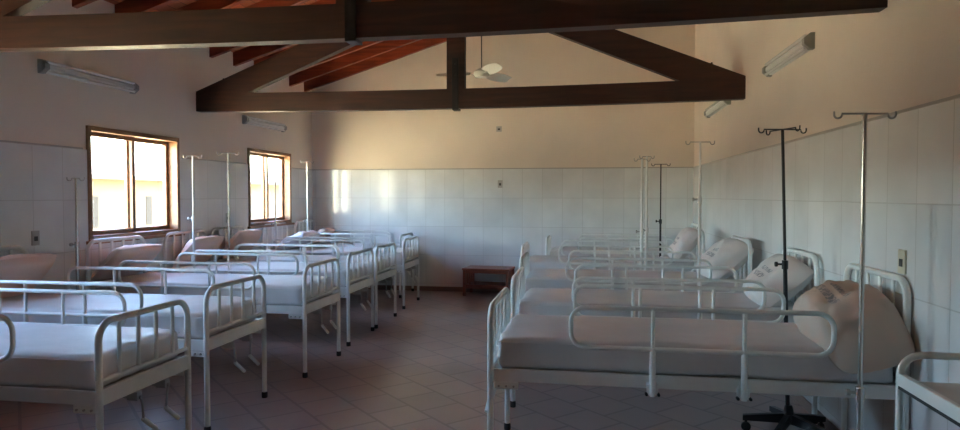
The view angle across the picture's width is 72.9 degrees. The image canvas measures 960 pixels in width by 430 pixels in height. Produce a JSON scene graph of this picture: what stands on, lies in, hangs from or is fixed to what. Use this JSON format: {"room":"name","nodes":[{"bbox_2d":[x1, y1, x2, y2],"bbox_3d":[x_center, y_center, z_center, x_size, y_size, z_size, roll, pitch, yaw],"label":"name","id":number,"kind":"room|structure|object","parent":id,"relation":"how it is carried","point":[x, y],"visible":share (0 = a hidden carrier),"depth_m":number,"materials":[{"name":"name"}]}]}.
{"room":"hospital room","nodes":[
{"label":"hospital room","id":0,"kind":"room"},
{"bbox_2d":[0,0,311,168],"bbox_3d":[-3.859,-0.290,4.654,0.160,3.360,12.330,0,2,9],"label":"wall","id":1,"kind":"structure","parent":0,"point":[35,107],"depth_m":6.57,"materials":[{"name":"beige paint"}]},
{"bbox_2d":[31,231,39,245],"bbox_3d":[-3.649,0.190,5.338,0.014,0.120,0.075,0,2,9],"label":"wall outlet","id":2,"kind":"object","parent":1,"relation":"attached to","point":[35,235],"visible":1,"depth_m":5.33,"materials":[{"name":"white plastic"}]},
{"bbox_2d":[37,59,138,93],"bbox_3d":[-3.526,-1.248,5.923,0.072,0.116,1.140,0,2,9],"label":"wall lamp","id":3,"kind":"object","parent":1,"relation":"attached to","point":[43,66],"visible":1,"depth_m":5.81,"materials":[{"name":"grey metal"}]},
{"bbox_2d":[85,125,184,244],"bbox_3d":[-3.513,-0.292,6.569,0.215,1.080,1.400,0,2,9],"label":"window","id":4,"kind":"structure","parent":1,"relation":"in","point":[170,153],"depth_m":6.59,"materials":[{"name":"brown wood"}]},
{"bbox_2d":[0,140,311,169],"bbox_3d":[-3.773,-0.561,4.631,0.013,0.014,12.330,0,2,9],"label":"trim","id":5,"kind":"structure","parent":1,"relation":"attached to","point":[0,140],"depth_m":5.64,"materials":[{"name":"grey tile"}]},
{"bbox_2d":[0,142,312,289],"bbox_3d":[-3.775,0.418,4.661,0.010,1.945,12.330,0,2,9],"label":"wall tiles","id":6,"kind":"structure","parent":1,"relation":"attached to","point":[36,194],"depth_m":5.73,"materials":[{"name":"tile"}]},
{"bbox_2d":[242,115,286,131],"bbox_3d":[-2.997,-1.274,9.105,0.072,0.116,1.150,0,2,9],"label":"wall lamp","id":7,"kind":"object","parent":1,"relation":"attached to","point":[249,120],"visible":1,"depth_m":9.00,"materials":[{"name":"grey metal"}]},
{"bbox_2d":[247,148,294,228],"bbox_3d":[-3.056,-0.375,9.320,0.215,1.080,1.320,0,2,9],"label":"window","id":8,"kind":"structure","parent":1,"relation":"in","point":[285,201],"depth_m":9.38,"materials":[{"name":"brown wood"}]},
{"bbox_2d":[0,0,887,51],"bbox_3d":[-0.819,-1.787,3.962,6.050,1.470,0.134,0,2,9],"label":"ceiling beam","id":9,"kind":"structure","parent":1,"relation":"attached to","point":[353,22],"depth_m":3.91,"materials":[{"name":"brown wood"}]},
{"bbox_2d":[196,0,745,111],"bbox_3d":[-0.302,-1.865,7.068,6.050,1.455,0.134,0,2,9],"label":"roof truss","id":10,"kind":"object","parent":1,"relation":"attached to","point":[695,80],"visible":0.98,"depth_m":7.00,"materials":[{"name":"brown wood"}]},
{"bbox_2d":[72,0,446,91],"bbox_3d":[-0.894,-2.891,4.083,7.650,2.432,13.330,0,2,9],"label":"ceiling","id":11,"kind":"structure","parent":0,"point":[356,59],"depth_m":8.80,"materials":[{"name":"red wood"}]},
{"bbox_2d":[436,36,511,81],"bbox_3d":[-0.110,-2.429,8.616,0.956,1.228,1.104,0,2,9],"label":"ceiling fan","id":12,"kind":"object","parent":11,"relation":"hanging from","point":[489,71],"visible":0.91,"depth_m":8.58,"materials":[{"name":"white metal"}]},
{"bbox_2d":[0,289,816,429],"bbox_3d":[-0.796,1.465,4.197,6.370,0.120,12.650,0,2,9],"label":"floor","id":13,"kind":"structure","parent":0,"point":[424,367],"depth_m":5.02,"materials":[{"name":"tile"}]},
{"bbox_2d":[66,177,84,289],"bbox_3d":[-3.400,0.523,5.489,0.301,1.685,0.299,0,2,9],"label":"stand","id":14,"kind":"object","parent":13,"relation":"on","point":[76,244],"visible":0.5,"depth_m":5.47,"materials":[{"name":"silver metal"}]},
{"bbox_2d":[0,288,191,429],"bbox_3d":[-2.730,0.854,3.578,2.124,1.138,0.788,0,2,9],"label":"hospital bed","id":15,"kind":"object","parent":13,"relation":"on","point":[86,367],"visible":1,"depth_m":3.28,"materials":[{"name":"metal"}]},
{"bbox_2d":[0,245,267,429],"bbox_3d":[-2.680,0.820,4.704,2.124,1.138,0.857,0,2,9],"label":"hospital bed","id":16,"kind":"object","parent":13,"relation":"on","point":[216,321],"visible":0.7,"depth_m":4.42,"materials":[{"name":"metal"}]},
{"bbox_2d":[0,253,56,297],"bbox_3d":[-3.504,0.469,4.825,0.358,0.362,0.615,0,2,11],"label":"pillow","id":17,"kind":"object","parent":16,"relation":"on","point":[32,267],"visible":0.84,"depth_m":4.82,"materials":[{"name":"fabric"}]},
{"bbox_2d":[183,155,201,272],"bbox_3d":[-2.924,0.361,6.642,0.301,1.940,0.299,0,2,9],"label":"stand","id":18,"kind":"object","parent":13,"relation":"on","point":[193,216],"visible":0.46,"depth_m":6.62,"materials":[{"name":"silver metal"}]},
{"bbox_2d":[85,235,340,377],"bbox_3d":[-2.396,0.782,5.984,2.124,1.138,0.857,0,2,9],"label":"hospital bed","id":19,"kind":"object","parent":13,"relation":"on","point":[296,296],"visible":0.77,"depth_m":5.72,"materials":[{"name":"metal"}]},
{"bbox_2d":[90,244,161,280],"bbox_3d":[-3.302,0.437,6.089,0.358,0.330,0.615,0,2,8],"label":"pillow","id":20,"kind":"object","parent":19,"relation":"on","point":[138,252],"visible":0.78,"depth_m":5.92,"materials":[{"name":"fabric"}]},
{"bbox_2d":[217,152,238,249],"bbox_3d":[-2.964,0.280,7.676,0.301,2.040,0.299,-1,2,-34],"label":"stand","id":21,"kind":"object","parent":13,"relation":"on","point":[224,228],"visible":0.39,"depth_m":7.66,"materials":[{"name":"silver metal"}]},
{"bbox_2d":[163,229,374,345],"bbox_3d":[-2.262,0.748,7.127,2.124,1.138,0.857,0,2,9],"label":"hospital bed","id":22,"kind":"object","parent":13,"relation":"on","point":[353,276],"visible":0.62,"depth_m":6.88,"materials":[{"name":"metal"}]},
{"bbox_2d":[173,235,223,266],"bbox_3d":[-3.138,0.406,7.258,0.328,0.352,0.576,0,2,10],"label":"pillow","id":23,"kind":"object","parent":22,"relation":"on","point":[212,242],"visible":0.61,"depth_m":7.12,"materials":[{"name":"fabric"}]},
{"bbox_2d":[270,178,280,253],"bbox_3d":[-2.747,0.388,8.744,0.301,1.760,0.299,0,2,9],"label":"stand","id":24,"kind":"object","parent":13,"relation":"on","point":[275,222],"visible":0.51,"depth_m":8.72,"materials":[{"name":"silver metal"}]},
{"bbox_2d":[211,226,396,328],"bbox_3d":[-2.121,0.721,8.006,2.124,1.138,0.857,0,2,9],"label":"hospital bed","id":25,"kind":"object","parent":13,"relation":"on","point":[383,265],"visible":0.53,"depth_m":7.83,"materials":[{"name":"metal"}]},
{"bbox_2d":[221,229,261,258],"bbox_3d":[-2.982,0.364,8.143,0.314,0.369,0.576,0,2,8],"label":"pillow","id":26,"kind":"object","parent":25,"relation":"on","point":[244,236],"visible":0.66,"depth_m":7.97,"materials":[{"name":"fabric"}]},
{"bbox_2d":[300,161,313,230],"bbox_3d":[-2.600,0.211,9.809,0.301,2.050,0.299,-1,2,-35],"label":"stand","id":27,"kind":"object","parent":13,"relation":"on","point":[307,219],"visible":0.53,"depth_m":9.79,"materials":[{"name":"silver metal"}]},
{"bbox_2d":[261,222,419,308],"bbox_3d":[-1.951,0.683,9.274,2.124,1.138,0.857,0,2,9],"label":"hospital bed","id":28,"kind":"object","parent":13,"relation":"on","point":[405,257],"visible":0.46,"depth_m":8.99,"materials":[{"name":"metal"}]},
{"bbox_2d":[277,230,319,248],"bbox_3d":[-2.604,0.358,9.368,0.427,0.262,0.615,0,2,8],"label":"pillow","id":29,"kind":"object","parent":28,"relation":"on","point":[312,233],"visible":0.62,"depth_m":9.13,"materials":[{"name":"white fabric"}]},
{"bbox_2d":[294,220,413,297],"bbox_3d":[-1.933,0.656,10.173,1.744,1.138,0.807,0,2,9],"label":"hospital bed","id":30,"kind":"object","parent":13,"relation":"on","point":[367,245],"visible":0.14,"depth_m":10.10,"materials":[{"name":"white metal"}]},
{"bbox_2d":[310,228,334,243],"bbox_3d":[-2.519,0.328,10.245,0.344,0.245,0.520,0,2,7],"label":"pillow","id":31,"kind":"object","parent":30,"relation":"on","point":[324,230],"visible":0.5,"depth_m":10.13,"materials":[{"name":"white fabric"}]},
{"bbox_2d":[462,265,514,295],"bbox_3d":[0.137,1.017,10.012,0.730,0.425,0.460,0,2,15],"label":"table","id":32,"kind":"object","parent":13,"relation":"on","point":[469,272],"visible":0.82,"depth_m":9.88,"materials":[{"name":"red wood"}]},
{"bbox_2d":[471,282,505,285],"bbox_3d":[0.137,1.071,10.014,0.630,0.018,0.360,0,2,15],"label":"shelf","id":33,"kind":"object","parent":32,"relation":"attached to","point":[472,283],"depth_m":9.95,"materials":[{"name":"red wood"}]},
{"bbox_2d":[521,228,704,271],"bbox_3d":[1.543,0.726,7.853,2.124,1.138,0.857,0,2,9],"label":"hospital bed","id":34,"kind":"object","parent":13,"relation":"on","point":[558,261],"visible":0.33,"depth_m":7.56,"materials":[{"name":"metal"}]},
{"bbox_2d":[667,227,697,261],"bbox_3d":[2.407,0.344,7.693,0.348,0.396,0.595,0,2,11],"label":"pillow","id":35,"kind":"object","parent":34,"relation":"on","point":[687,238],"visible":0.79,"depth_m":7.44,"materials":[{"name":"white fabric"}]},
{"bbox_2d":[545,223,701,258],"bbox_3d":[1.973,0.685,9.221,2.124,1.138,0.857,0,2,9],"label":"hospital bed","id":36,"kind":"object","parent":13,"relation":"on","point":[566,250],"visible":0.3,"depth_m":8.99,"materials":[{"name":"metal"}]},
{"bbox_2d":[519,235,751,292],"bbox_3d":[1.429,0.772,6.312,2.124,1.138,0.857,0,2,9],"label":"hospital bed","id":37,"kind":"object","parent":13,"relation":"on","point":[536,278],"visible":0.45,"depth_m":6.08,"materials":[{"name":"metal"}]},
{"bbox_2d":[695,238,753,278],"bbox_3d":[2.278,0.410,6.134,0.405,0.387,0.634,0,2,3],"label":"pillow","id":38,"kind":"object","parent":37,"relation":"on","point":[730,252],"visible":0.8,"depth_m":5.89,"materials":[{"name":"white fabric"}]},
{"bbox_2d":[634,158,650,269],"bbox_3d":[1.721,0.360,6.925,0.301,1.925,0.299,0,2,9],"label":"stand","id":39,"kind":"object","parent":13,"relation":"on","point":[641,232],"visible":0.39,"depth_m":6.90,"materials":[{"name":"silver metal"}]},
{"bbox_2d":[639,156,654,270],"bbox_3d":[1.844,0.329,7.208,0.301,1.970,0.299,-1,2,-36],"label":"stand","id":40,"kind":"object","parent":13,"relation":"on","point":[646,186],"visible":0.41,"depth_m":7.19,"materials":[{"name":"silver metal"}]},
{"bbox_2d":[651,163,670,256],"bbox_3d":[2.345,0.304,8.453,0.301,1.945,0.299,0,2,9],"label":"stand","id":41,"kind":"object","parent":13,"relation":"on","point":[660,219],"visible":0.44,"depth_m":8.43,"materials":[{"name":"black metal"}]},
{"bbox_2d":[510,247,819,423],"bbox_3d":[1.285,0.815,4.897,2.124,1.138,0.857,0,2,9],"label":"hospital bed","id":42,"kind":"object","parent":13,"relation":"on","point":[536,301],"visible":0.49,"depth_m":4.67,"materials":[{"name":"metal"}]},
{"bbox_2d":[742,253,813,306],"bbox_3d":[2.139,0.475,4.729,0.377,0.366,0.635,0,2,11],"label":"pillow","id":43,"kind":"object","parent":42,"relation":"on","point":[800,275],"visible":0.73,"depth_m":4.49,"materials":[{"name":"white fabric"}]},
{"bbox_2d":[484,263,910,429],"bbox_3d":[1.104,0.851,3.701,2.124,1.138,0.857,0,2,9],"label":"hospital bed","id":44,"kind":"object","parent":13,"relation":"on","point":[744,357],"visible":0.82,"depth_m":3.40,"materials":[{"name":"white metal"}]},
{"bbox_2d":[793,280,915,373],"bbox_3d":[1.916,0.556,3.409,0.413,0.409,0.692,0,2,8],"label":"pillow","id":45,"kind":"object","parent":44,"relation":"on","point":[887,340],"visible":0.91,"depth_m":3.17,"materials":[{"name":"fabric"}]},
{"bbox_2d":[685,141,714,290],"bbox_3d":[1.874,0.366,5.561,0.301,1.995,0.299,0,2,9],"label":"stand","id":46,"kind":"object","parent":13,"relation":"on","point":[699,199],"visible":0.48,"depth_m":5.54,"materials":[{"name":"silver metal"}]},
{"bbox_2d":[741,125,826,429],"bbox_3d":[1.954,0.429,4.125,0.529,1.955,0.524,0,2,9],"label":"stand","id":47,"kind":"object","parent":13,"relation":"on","point":[786,417],"visible":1,"depth_m":4.10,"materials":[{"name":"black metal"}]},
{"bbox_2d":[833,111,896,429],"bbox_3d":[1.764,0.482,3.007,0.301,1.915,0.299,0,2,9],"label":"stand","id":48,"kind":"object","parent":13,"relation":"on","point":[859,392],"visible":1,"depth_m":2.99,"materials":[{"name":"silver metal"}]},
{"bbox_2d":[895,352,959,429],"bbox_3d":[1.610,0.976,1.851,0.534,0.998,0.748,0,2,9],"label":"trolley","id":49,"kind":"object","parent":13,"relation":"on","point":[943,399],"visible":1,"depth_m":2.15,"materials":[{"name":"white metal"}]},
{"bbox_2d":[920,382,959,403],"bbox_3d":[1.610,0.586,1.839,0.436,0.012,0.720,0,2,9],"label":"shelf","id":50,"kind":"object","parent":49,"relation":"attached to","point":[951,391],"depth_m":2.14,"materials":[{"name":"metal"}]},
{"bbox_2d":[311,24,694,168],"bbox_3d":[0.228,-1.422,10.274,6.370,5.285,0.160,0,2,9],"label":"wall","id":51,"kind":"structure","parent":0,"point":[600,135],"depth_m":10.13,"materials":[{"name":"beige paint"}]},
{"bbox_2d":[368,285,510,292],"bbox_3d":[0.212,1.185,10.258,6.030,0.075,0.012,0,2,9],"label":"baseboard","id":52,"kind":"structure","parent":51,"relation":"attached to","point":[380,287],"depth_m":10.40,"materials":[{"name":"tile"}]},
{"bbox_2d":[496,126,501,131],"bbox_3d":[0.297,-1.346,10.177,0.085,0.085,0.014,0,2,9],"label":"junction box","id":53,"kind":"object","parent":51,"relation":"attached to","point":[498,128],"visible":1,"depth_m":10.17,"materials":[{"name":"white plastic"}]},
{"bbox_2d":[498,180,502,187],"bbox_3d":[0.315,-0.486,10.189,0.075,0.120,0.014,0,2,9],"label":"wall outlet","id":54,"kind":"object","parent":51,"relation":"attached to","point":[500,182],"visible":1,"depth_m":10.19,"materials":[{"name":"white plastic"}]},
{"bbox_2d":[312,168,692,286],"bbox_3d":[0.214,0.250,10.240,6.030,1.945,0.010,0,2,9],"label":"wall tiles","id":55,"kind":"structure","parent":51,"relation":"attached to","point":[460,218],"depth_m":10.24,"materials":[{"name":"tile"}]},
{"bbox_2d":[312,167,692,169],"bbox_3d":[0.213,-0.729,10.210,6.024,0.014,0.013,0,2,9],"label":"trim","id":56,"kind":"structure","parent":51,"relation":"attached to","point":[585,167],"depth_m":10.18,"materials":[{"name":"grey tile"}]},
{"bbox_2d":[694,0,959,165],"bbox_3d":[2.268,-1.197,3.608,0.160,5.236,12.330,0,2,9],"label":"wall","id":57,"kind":"structure","parent":0,"point":[906,54],"depth_m":4.32,"materials":[{"name":"beige paint"}]},
{"bbox_2d":[704,101,730,117],"bbox_3d":[2.855,-1.306,7.853,0.072,0.116,1.300,0,2,9],"label":"wall lamp","id":58,"kind":"object","parent":57,"relation":"attached to","point":[717,106],"visible":0.77,"depth_m":7.84,"materials":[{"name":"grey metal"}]},
{"bbox_2d":[762,32,814,76],"bbox_3d":[2.398,-1.239,5.102,0.072,0.116,1.120,0,2,9],"label":"wall lamp","id":59,"kind":"object","parent":57,"relation":"attached to","point":[805,43],"visible":1,"depth_m":4.94,"materials":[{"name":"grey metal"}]},
{"bbox_2d":[791,395,838,429],"bbox_3d":[2.171,1.382,3.691,0.012,0.075,12.308,0,2,9],"label":"baseboard","id":60,"kind":"structure","parent":57,"relation":"attached to","point":[801,400],"depth_m":4.55,"materials":[{"name":"tile"}]},
{"bbox_2d":[693,97,959,429],"bbox_3d":[2.184,0.448,3.672,0.010,1.945,12.330,0,2,9],"label":"wall tiles","id":61,"kind":"structure","parent":57,"relation":"attached to","point":[913,174],"depth_m":3.56,"materials":[{"name":"tile"}]},
{"bbox_2d":[693,94,959,167],"bbox_3d":[2.182,-0.532,3.643,0.013,0.014,12.330,0,2,9],"label":"trim","id":62,"kind":"structure","parent":57,"relation":"attached to","point":[957,95],"depth_m":3.80,"materials":[{"name":"grey tile"}]},
{"bbox_2d":[898,249,906,274],"bbox_3d":[2.100,0.233,3.238,0.014,0.120,0.075,0,2,9],"label":"wall outlet","id":63,"kind":"object","parent":57,"relation":"attached to","point":[902,254],"visible":1,"depth_m":3.22,"materials":[{"name":"beige plastic"}]},
{"label":"outside","id":64,"kind":"structure","parent":0,"visible":0},
{"bbox_3d":[0.819,1.731,4.987,120.000,0.200,110.000,0,2,9],"label":"ground","id":65,"kind":"structure","parent":64,"visible":0},
{"bbox_2d":[92,159,278,230],"bbox_3d":[-14.084,-0.333,19.571,4.400,3.050,31.000,0,2,9],"label":"house","id":66,"kind":"structure","parent":65,"relation":"on","point":[108,191],"depth_m":22.77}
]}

